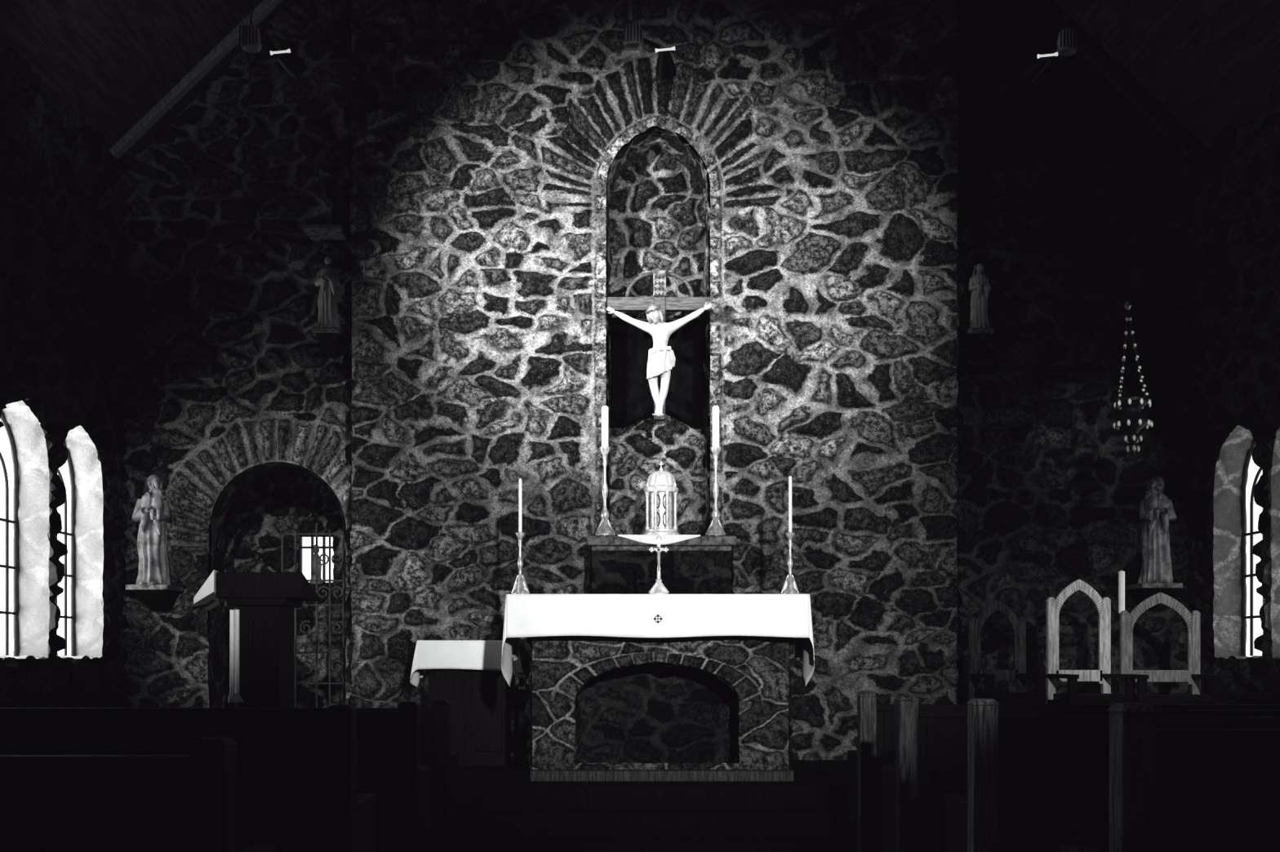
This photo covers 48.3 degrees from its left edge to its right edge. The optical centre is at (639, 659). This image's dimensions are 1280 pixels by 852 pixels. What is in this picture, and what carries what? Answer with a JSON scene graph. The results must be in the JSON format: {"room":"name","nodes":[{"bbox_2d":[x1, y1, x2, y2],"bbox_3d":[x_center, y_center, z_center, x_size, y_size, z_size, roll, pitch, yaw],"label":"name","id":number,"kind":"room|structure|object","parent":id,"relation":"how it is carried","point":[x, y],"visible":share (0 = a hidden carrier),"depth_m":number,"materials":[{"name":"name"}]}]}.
{"room":"church","nodes":[
{"label":"church","id":0,"kind":"room"},
{"bbox_2d":[0,46,131,707],"bbox_3d":[-3.624,-1.210,8.450,0.100,4.620,3.300,0,0,0],"label":"wall","id":1,"kind":"structure","parent":0,"point":[64,257],"depth_m":8.95,"materials":[{"name":"stone"}]},
{"bbox_2d":[0,400,49,659],"bbox_3d":[-3.765,-0.764,8.420,0.230,1.548,0.812,0,0,0],"label":"reveal","id":2,"kind":"object","parent":1,"relation":"attached to","point":[33,509],"visible":0.93,"depth_m":8.81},
{"bbox_2d":[0,419,13,659],"bbox_3d":[-3.875,-0.767,8.420,0.010,1.574,0.830,0,0,0],"label":"glass","id":3,"kind":"object","parent":2,"relation":"attached to","point":[5,448],"visible":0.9,"depth_m":8.69,"materials":[{"name":"white glass"}]},
{"bbox_2d":[0,412,18,656],"bbox_3d":[-3.850,-0.777,8.420,0.024,1.514,0.790,0,0,0],"label":"window","id":4,"kind":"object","parent":2,"relation":"attached to","point":[6,566],"visible":0.98,"depth_m":8.73,"materials":[{"name":"black metal"}]},
{"bbox_2d":[37,425,103,659],"bbox_3d":[-3.765,-0.758,9.315,0.230,1.541,0.792,0,0,0],"label":"reveal","id":5,"kind":"object","parent":1,"relation":"attached to","point":[89,496],"visible":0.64,"depth_m":9.69,"materials":[{"name":"white stone"}]},
{"bbox_2d":[39,422,71,657],"bbox_3d":[-3.875,-0.762,9.315,0.010,1.564,0.810,0,0,0],"label":"glass","id":6,"kind":"object","parent":5,"relation":"attached to","point":[64,469],"visible":0.2,"depth_m":9.64,"materials":[{"name":"white glass"}]},
{"bbox_2d":[57,442,75,656],"bbox_3d":[-3.850,-0.772,9.315,0.024,1.504,0.770,0,0,0],"label":"window","id":7,"kind":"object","parent":5,"relation":"attached to","point":[64,533],"visible":0.25,"depth_m":9.67,"materials":[{"name":"grey metal"}]},
{"bbox_2d":[207,488,226,707],"bbox_3d":[-3.568,-0.590,11.300,0.088,2.620,1.800,0,0,0],"label":"wall","id":8,"kind":"structure","parent":0,"point":[209,562],"depth_m":11.85,"materials":[{"name":"stone"}]},
{"bbox_2d":[227,609,244,702],"bbox_3d":[-2.248,-0.015,7.941,0.088,0.519,0.027,0,0,0],"label":"column","id":9,"kind":"structure","parent":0,"point":[234,615],"depth_m":7.94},
{"bbox_2d":[120,0,351,707],"bbox_3d":[-2.820,-2.182,10.065,1.680,5.803,0.099,0,0,0],"label":"wall","id":10,"kind":"structure","parent":0,"point":[228,374],"depth_m":10.08,"materials":[{"name":"stone"}]},
{"bbox_2d":[125,474,183,611],"bbox_3d":[-3.360,-0.805,9.865,0.289,0.936,0.371,0,0,0],"label":"statue","id":11,"kind":"object","parent":10,"relation":"attached to","point":[153,585],"visible":1,"depth_m":9.77,"materials":[{"name":"stone"}]},
{"bbox_2d":[207,462,346,707],"bbox_3d":[-2.566,-0.343,10.250,0.994,2.125,0.320,0,0,0],"label":"arch","id":12,"kind":"object","parent":10,"relation":"attached to","point":[245,479],"visible":0.57,"depth_m":10.25,"materials":[{"name":"stone"}]},
{"bbox_2d":[281,523,344,707],"bbox_3d":[-2.338,-0.136,10.200,0.454,1.672,0.015,0,0,0],"label":"iron gate","id":13,"kind":"object","parent":12,"relation":"attached to","point":[295,534],"visible":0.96,"depth_m":10.19,"materials":[{"name":"black metal"}]},
{"bbox_2d":[302,222,346,358],"bbox_3d":[-2.185,-2.561,9.925,0.270,0.880,0.250,0,0,0],"label":"saint statue","id":14,"kind":"object","parent":10,"relation":"attached to","point":[328,332],"visible":1,"depth_m":9.88,"materials":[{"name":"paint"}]},
{"bbox_2d":[221,462,346,707],"bbox_3d":[-2.650,-0.590,12.165,1.900,2.620,0.101,0,0,0],"label":"wall","id":15,"kind":"structure","parent":0,"point":[277,503],"depth_m":12.18,"materials":[{"name":"stone"}]},
{"bbox_2d":[298,535,333,584],"bbox_3d":[-2.770,-0.855,12.248,0.320,0.450,0.205,0,0,0],"label":"window","id":16,"kind":"structure","parent":15,"relation":"in","point":[307,547],"depth_m":12.33,"materials":[{"name":"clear glass"}]},
{"bbox_2d":[342,0,353,705],"bbox_3d":[-2.032,-2.140,10.010,0.091,5.720,0.220,0,0,0],"label":"wall","id":17,"kind":"structure","parent":0,"point":[347,362],"depth_m":9.94,"materials":[{"name":"stone"}]},
{"bbox_2d":[0,0,1279,162],"bbox_3d":[0.125,-5.360,3.900,7.800,3.880,12.800,0,0,0],"label":"ceiling","id":18,"kind":"structure","parent":0,"point":[109,62],"depth_m":9.17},
{"bbox_2d":[239,0,305,77],"bbox_3d":[-1.870,-4.073,6.930,0.466,2.442,0.181,0,0,0],"label":"spotlight","id":19,"kind":"object","parent":18,"relation":"hanging from","point":[251,42],"visible":1,"depth_m":6.89,"materials":[{"name":"black metal"}]},
{"bbox_2d":[622,0,675,79],"bbox_3d":[-0.038,-4.962,6.930,0.432,4.250,0.181,0,0,0],"label":"spotlight","id":20,"kind":"object","parent":18,"relation":"hanging from","point":[633,40],"visible":1,"depth_m":6.89,"materials":[{"name":"black metal"}]},
{"bbox_2d":[1021,0,1078,82],"bbox_3d":[2.006,-4.150,6.930,0.325,2.645,0.181,0,0,0],"label":"spotlight","id":21,"kind":"object","parent":18,"relation":"hanging from","point":[1067,45],"visible":1,"depth_m":6.89,"materials":[{"name":"black metal"}]},
{"bbox_2d":[1033,0,1208,159],"bbox_3d":[2.015,-5.283,9.825,3.780,3.732,0.090,0,0,0],"label":"ceiling beam","id":22,"kind":"structure","parent":18,"relation":"attached to","point":[1051,7],"depth_m":9.78,"materials":[{"name":"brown wood"}]},
{"bbox_2d":[1112,0,1153,455],"bbox_3d":[2.973,-2.817,8.600,0.231,3.182,0.221,0,0,15],"label":"sanctuary lamp","id":23,"kind":"object","parent":18,"relation":"hanging from","point":[1133,420],"visible":1,"depth_m":8.57,"materials":[{"name":"black metal"}]},
{"bbox_2d":[458,760,847,851],"bbox_3d":[0.125,0.920,9.900,7.570,0.440,4.700,0,0,0],"label":"floor","id":24,"kind":"structure","parent":0,"point":[500,810],"depth_m":7.66,"materials":[{"name":"black carpet"}]},
{"bbox_2d":[215,572,319,707],"bbox_3d":[-2.120,0.108,8.160,0.480,1.183,0.460,0,0,0],"label":"lectern","id":25,"kind":"object","parent":24,"relation":"on","point":[266,602],"visible":0.57,"depth_m":7.98,"materials":[{"name":"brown wood"}]},
{"bbox_2d":[192,569,227,610],"bbox_3d":[-2.436,-0.388,8.100,0.129,0.219,0.300,0,0,0],"label":"book","id":26,"kind":"object","parent":25,"relation":"on","point":[206,597],"visible":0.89,"depth_m":7.96,"materials":[{"name":"paper"}]},
{"bbox_2d":[428,669,510,766],"bbox_3d":[-1.137,0.293,9.415,0.570,0.814,0.410,0,0,0],"label":"table","id":27,"kind":"object","parent":24,"relation":"on","point":[479,700],"visible":0.57,"depth_m":9.24,"materials":[{"name":"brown wood"}]},
{"bbox_2d":[409,640,522,687],"bbox_3d":[-1.135,0.031,9.407,0.706,0.305,0.476,0,0,0],"label":"table cloth","id":28,"kind":"object","parent":27,"relation":"on","point":[428,655],"depth_m":9.18,"materials":[{"name":"white fabric"}]},
{"bbox_2d":[524,635,795,782],"bbox_3d":[0.107,0.169,8.580,1.678,1.062,0.920,0,0,0],"label":"stone altar","id":29,"kind":"object","parent":24,"relation":"on","point":[717,708],"visible":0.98,"depth_m":8.22,"materials":[{"name":"stone"}]},
{"bbox_2d":[501,594,814,687],"bbox_3d":[0.102,-0.103,8.542,1.791,0.533,0.985,0,0,0],"label":"altar cloth","id":30,"kind":"object","parent":29,"relation":"on","point":[526,615],"visible":1,"depth_m":8.07,"materials":[{"name":"white fabric"}]},
{"bbox_2d":[511,475,529,594],"bbox_3d":[-0.715,-0.733,8.513,0.109,0.723,0.107,0,0,0],"label":"candlestick","id":31,"kind":"object","parent":30,"relation":"on","point":[520,587],"visible":0.88,"depth_m":8.51,"materials":[{"name":"silver metal"}]},
{"bbox_2d":[653,614,662,623],"bbox_3d":[0.102,-0.226,8.072,0.052,0.052,0.020,0,0,0],"label":"cross","id":32,"kind":"object","parent":30,"relation":"attached to","point":[657,615],"visible":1,"depth_m":8.06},
{"bbox_2d":[648,535,669,594],"bbox_3d":[0.110,-0.548,8.359,0.123,0.350,0.118,0,0,0],"label":"cross","id":33,"kind":"object","parent":30,"relation":"on","point":[658,588],"visible":0.96,"depth_m":8.33,"materials":[{"name":"silver metal"}]},
{"bbox_2d":[780,473,799,594],"bbox_3d":[0.898,-0.740,8.513,0.109,0.738,0.107,0,0,0],"label":"candlestick","id":34,"kind":"object","parent":30,"relation":"on","point":[789,587],"visible":0.83,"depth_m":8.51,"materials":[{"name":"silver metal"}]},
{"bbox_2d":[586,535,736,594],"bbox_3d":[0.144,-0.059,9.670,0.995,1.519,0.420,0,0,0],"label":"stand","id":35,"kind":"object","parent":24,"relation":"on","point":[704,564],"visible":0.2,"depth_m":9.52,"materials":[{"name":"black stone"}]},
{"bbox_2d":[595,404,615,535],"bbox_3d":[-0.236,-1.271,9.612,0.139,0.904,0.140,0,0,0],"label":"candlestick","id":36,"kind":"object","parent":35,"relation":"on","point":[605,528],"visible":0.82,"depth_m":9.60,"materials":[{"name":"silver metal"}]},
{"bbox_2d":[617,534,700,545],"bbox_3d":[0.127,-0.791,9.595,0.548,0.068,0.313,0,0,0],"label":"linens","id":37,"kind":"object","parent":35,"relation":"on","point":[646,539],"visible":0.9,"depth_m":9.45,"materials":[{"name":"white fabric"}]},
{"bbox_2d":[642,461,679,534],"bbox_3d":[0.143,-1.081,9.640,0.250,0.510,0.250,0,0,0],"label":"tabernacle","id":38,"kind":"object","parent":37,"relation":"on","point":[660,491],"visible":0.99,"depth_m":9.56,"materials":[{"name":"silver metal"}]},
{"bbox_2d":[705,405,725,535],"bbox_3d":[0.511,-1.271,9.612,0.139,0.904,0.140,0,0,0],"label":"candlestick","id":39,"kind":"object","parent":35,"relation":"on","point":[715,528],"visible":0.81,"depth_m":9.60,"materials":[{"name":"silver metal"}]},
{"bbox_2d":[968,600,1047,704],"bbox_3d":[2.334,0.157,9.091,0.375,1.087,0.522,0,0,0],"label":"chair","id":40,"kind":"object","parent":24,"relation":"on","point":[1019,675],"visible":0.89,"depth_m":9.30,"materials":[{"name":"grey wood"}]},
{"bbox_2d":[1045,579,1135,704],"bbox_3d":[2.805,0.096,8.891,0.409,1.209,0.522,0,0,0],"label":"chair","id":41,"kind":"object","parent":24,"relation":"on","point":[1103,675],"visible":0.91,"depth_m":9.10,"materials":[{"name":"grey wood"}]},
{"bbox_2d":[1114,570,1124,694],"bbox_3d":[3.158,0.058,9.350,0.220,1.283,0.220,0,0,0],"label":"candle stand","id":42,"kind":"object","parent":24,"relation":"on","point":[1121,574],"visible":0.32,"depth_m":9.33,"materials":[{"name":"white wax"}]},
{"bbox_2d":[1119,592,1223,704],"bbox_3d":[3.228,0.142,8.692,0.487,1.116,0.522,0,0,6],"label":"chair","id":43,"kind":"object","parent":24,"relation":"on","point":[1192,676],"visible":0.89,"depth_m":8.89,"materials":[{"name":"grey wood"}]},
{"bbox_3d":[-0.755,0.455,9.335,0.150,0.490,0.170,0,0,0],"label":"stool","id":44,"kind":"object","parent":24,"relation":"on","visible":0},
{"bbox_2d":[516,672,527,691],"bbox_3d":[-0.767,0.149,9.292,0.065,0.119,0.036,0,0,0],"label":"book","id":45,"kind":"object","parent":44,"relation":"on","point":[522,677],"visible":0.98,"depth_m":9.28,"materials":[{"name":"black metal"}]},
{"bbox_2d":[349,0,959,760],"bbox_3d":[0.100,-2.065,9.866,4.200,5.570,0.096,0,0,0],"label":"wall","id":46,"kind":"structure","parent":0,"point":[486,135],"depth_m":9.88,"materials":[{"name":"grey stone"}]},
{"bbox_2d":[108,0,282,159],"bbox_3d":[-1.765,-5.283,9.825,3.780,3.732,0.090,0,0,0],"label":"ceiling beam","id":47,"kind":"structure","parent":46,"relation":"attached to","point":[264,7],"depth_m":9.78,"materials":[{"name":"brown wood"}]},
{"bbox_2d":[605,131,710,535],"bbox_3d":[0.125,-2.275,10.277,0.840,3.050,0.094,0,0,0],"label":"wall niche","id":48,"kind":"object","parent":46,"relation":"in","point":[656,211],"depth_m":10.29,"materials":[{"name":"stone"}]},
{"bbox_2d":[605,128,711,535],"bbox_3d":[0.124,-2.222,10.090,0.743,2.944,0.400,0,0,0],"label":"wall niche reveal","id":49,"kind":"object","parent":46,"relation":"attached to","point":[657,139],"visible":0.9,"depth_m":10.05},
{"bbox_2d":[610,318,704,426],"bbox_3d":[0.125,-2.050,10.183,0.675,0.779,0.084,0,0,0],"label":"panel","id":50,"kind":"object","parent":49,"relation":"attached to","point":[632,397],"visible":0.71,"depth_m":10.18,"materials":[{"name":"fabric"}]},
{"bbox_2d":[606,269,711,421],"bbox_3d":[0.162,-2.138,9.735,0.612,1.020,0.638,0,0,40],"label":"crucifix","id":51,"kind":"object","parent":49,"relation":"attached to","point":[661,358],"visible":1,"depth_m":9.62,"materials":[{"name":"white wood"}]},
{"bbox_2d":[956,0,966,704],"bbox_3d":[2.232,-2.140,10.010,0.091,5.720,0.220,0,0,0],"label":"wall","id":52,"kind":"structure","parent":0,"point":[962,364],"depth_m":9.94,"materials":[{"name":"stone"}]},
{"bbox_2d":[964,263,994,358],"bbox_3d":[2.360,-2.438,9.942,0.175,0.634,0.215,0,0,0],"label":"saint statue","id":53,"kind":"object","parent":52,"relation":"attached to","point":[979,332],"visible":1,"depth_m":9.90,"materials":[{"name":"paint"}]},
{"bbox_2d":[956,0,1195,704],"bbox_3d":[3.045,-2.190,10.064,1.730,5.820,0.099,0,0,0],"label":"wall","id":54,"kind":"structure","parent":0,"point":[1051,493],"depth_m":10.08,"materials":[{"name":"stone"}]},
{"bbox_2d":[1125,475,1182,609],"bbox_3d":[3.560,-0.806,9.867,0.281,0.916,0.367,0,0,0],"label":"statue","id":55,"kind":"object","parent":54,"relation":"attached to","point":[1156,510],"visible":1,"depth_m":9.77,"materials":[{"name":"stone"}]},
{"bbox_2d":[1182,83,1279,704],"bbox_3d":[3.874,-1.210,8.450,0.100,4.620,3.300,0,0,0],"label":"wall","id":56,"kind":"structure","parent":0,"point":[1233,255],"depth_m":9.30,"materials":[{"name":"stone"}]},
{"bbox_2d":[1213,425,1279,659],"bbox_3d":[4.015,-0.758,9.315,0.230,1.541,0.792,0,0,0],"label":"reveal","id":57,"kind":"object","parent":56,"relation":"attached to","point":[1227,497],"visible":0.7,"depth_m":9.69,"materials":[{"name":"grey stone"}]},
{"bbox_2d":[1241,440,1262,656],"bbox_3d":[4.100,-0.772,9.315,0.024,1.504,0.770,0,0,0],"label":"window","id":58,"kind":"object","parent":57,"relation":"attached to","point":[1251,533],"visible":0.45,"depth_m":9.63,"materials":[{"name":"black metal"}]},
{"bbox_2d":[1245,455,1262,657],"bbox_3d":[4.125,-0.762,9.315,0.010,1.564,0.810,0,0,0],"label":"glass","id":59,"kind":"object","parent":57,"relation":"attached to","point":[1253,468],"visible":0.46,"depth_m":9.58,"materials":[{"name":"white glass"}]},
{"bbox_2d":[1270,427,1279,657],"bbox_3d":[4.015,-0.764,8.420,0.230,1.548,0.812,0,0,0],"label":"reveal","id":60,"kind":"object","parent":56,"relation":"attached to","point":[1275,473],"visible":1,"depth_m":8.81,"materials":[{"name":"grey stone"}]},
{"bbox_3d":[0.125,1.125,2.525,7.570,0.050,10.050,0,0,0],"label":"floor","id":61,"kind":"structure","parent":0,"visible":0},
{"bbox_2d":[0,737,276,851],"bbox_3d":[-2.220,0.640,3.385,2.586,0.920,0.630,0,0,0],"label":"pew","id":62,"kind":"object","parent":61,"relation":"on","point":[49,803],"visible":1,"depth_m":3.22,"materials":[{"name":"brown wood"}]},
{"bbox_2d":[0,705,377,851],"bbox_3d":[-2.220,0.625,4.785,2.586,0.950,0.630,0,0,0],"label":"pew","id":63,"kind":"object","parent":61,"relation":"on","point":[296,767],"visible":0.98,"depth_m":4.62,"materials":[{"name":"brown wood"}]},
{"bbox_2d":[356,700,458,851],"bbox_3d":[-2.220,0.650,7.085,2.586,0.900,0.630,0,0,0],"label":"pew","id":64,"kind":"object","parent":61,"relation":"on","point":[435,752],"visible":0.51,"depth_m":6.89,"materials":[{"name":"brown wood"}]},
{"bbox_2d":[847,692,1279,851],"bbox_3d":[2.420,0.632,7.185,2.686,0.935,0.630,0,0,0],"label":"pew","id":65,"kind":"object","parent":61,"relation":"on","point":[876,723],"visible":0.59,"depth_m":7.00,"materials":[{"name":"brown wood"}]},
{"bbox_2d":[881,695,1279,851],"bbox_3d":[2.420,0.627,6.135,2.686,0.945,0.630,0,0,0],"label":"pew","id":66,"kind":"object","parent":61,"relation":"on","point":[931,745],"visible":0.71,"depth_m":5.96,"materials":[{"name":"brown wood"}]},
{"bbox_2d":[943,698,1279,851],"bbox_3d":[2.420,0.615,4.805,2.686,0.970,0.630,0,0,0],"label":"pew","id":67,"kind":"object","parent":61,"relation":"on","point":[1035,784],"visible":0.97,"depth_m":4.64,"materials":[{"name":"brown wood"}]},
{"bbox_2d":[1060,702,1279,851],"bbox_3d":[2.420,0.600,3.385,2.686,1.000,0.630,0,0,0],"label":"pew","id":68,"kind":"object","parent":61,"relation":"on","point":[1171,790],"visible":1,"depth_m":3.22,"materials":[{"name":"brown wood"}]}
]}

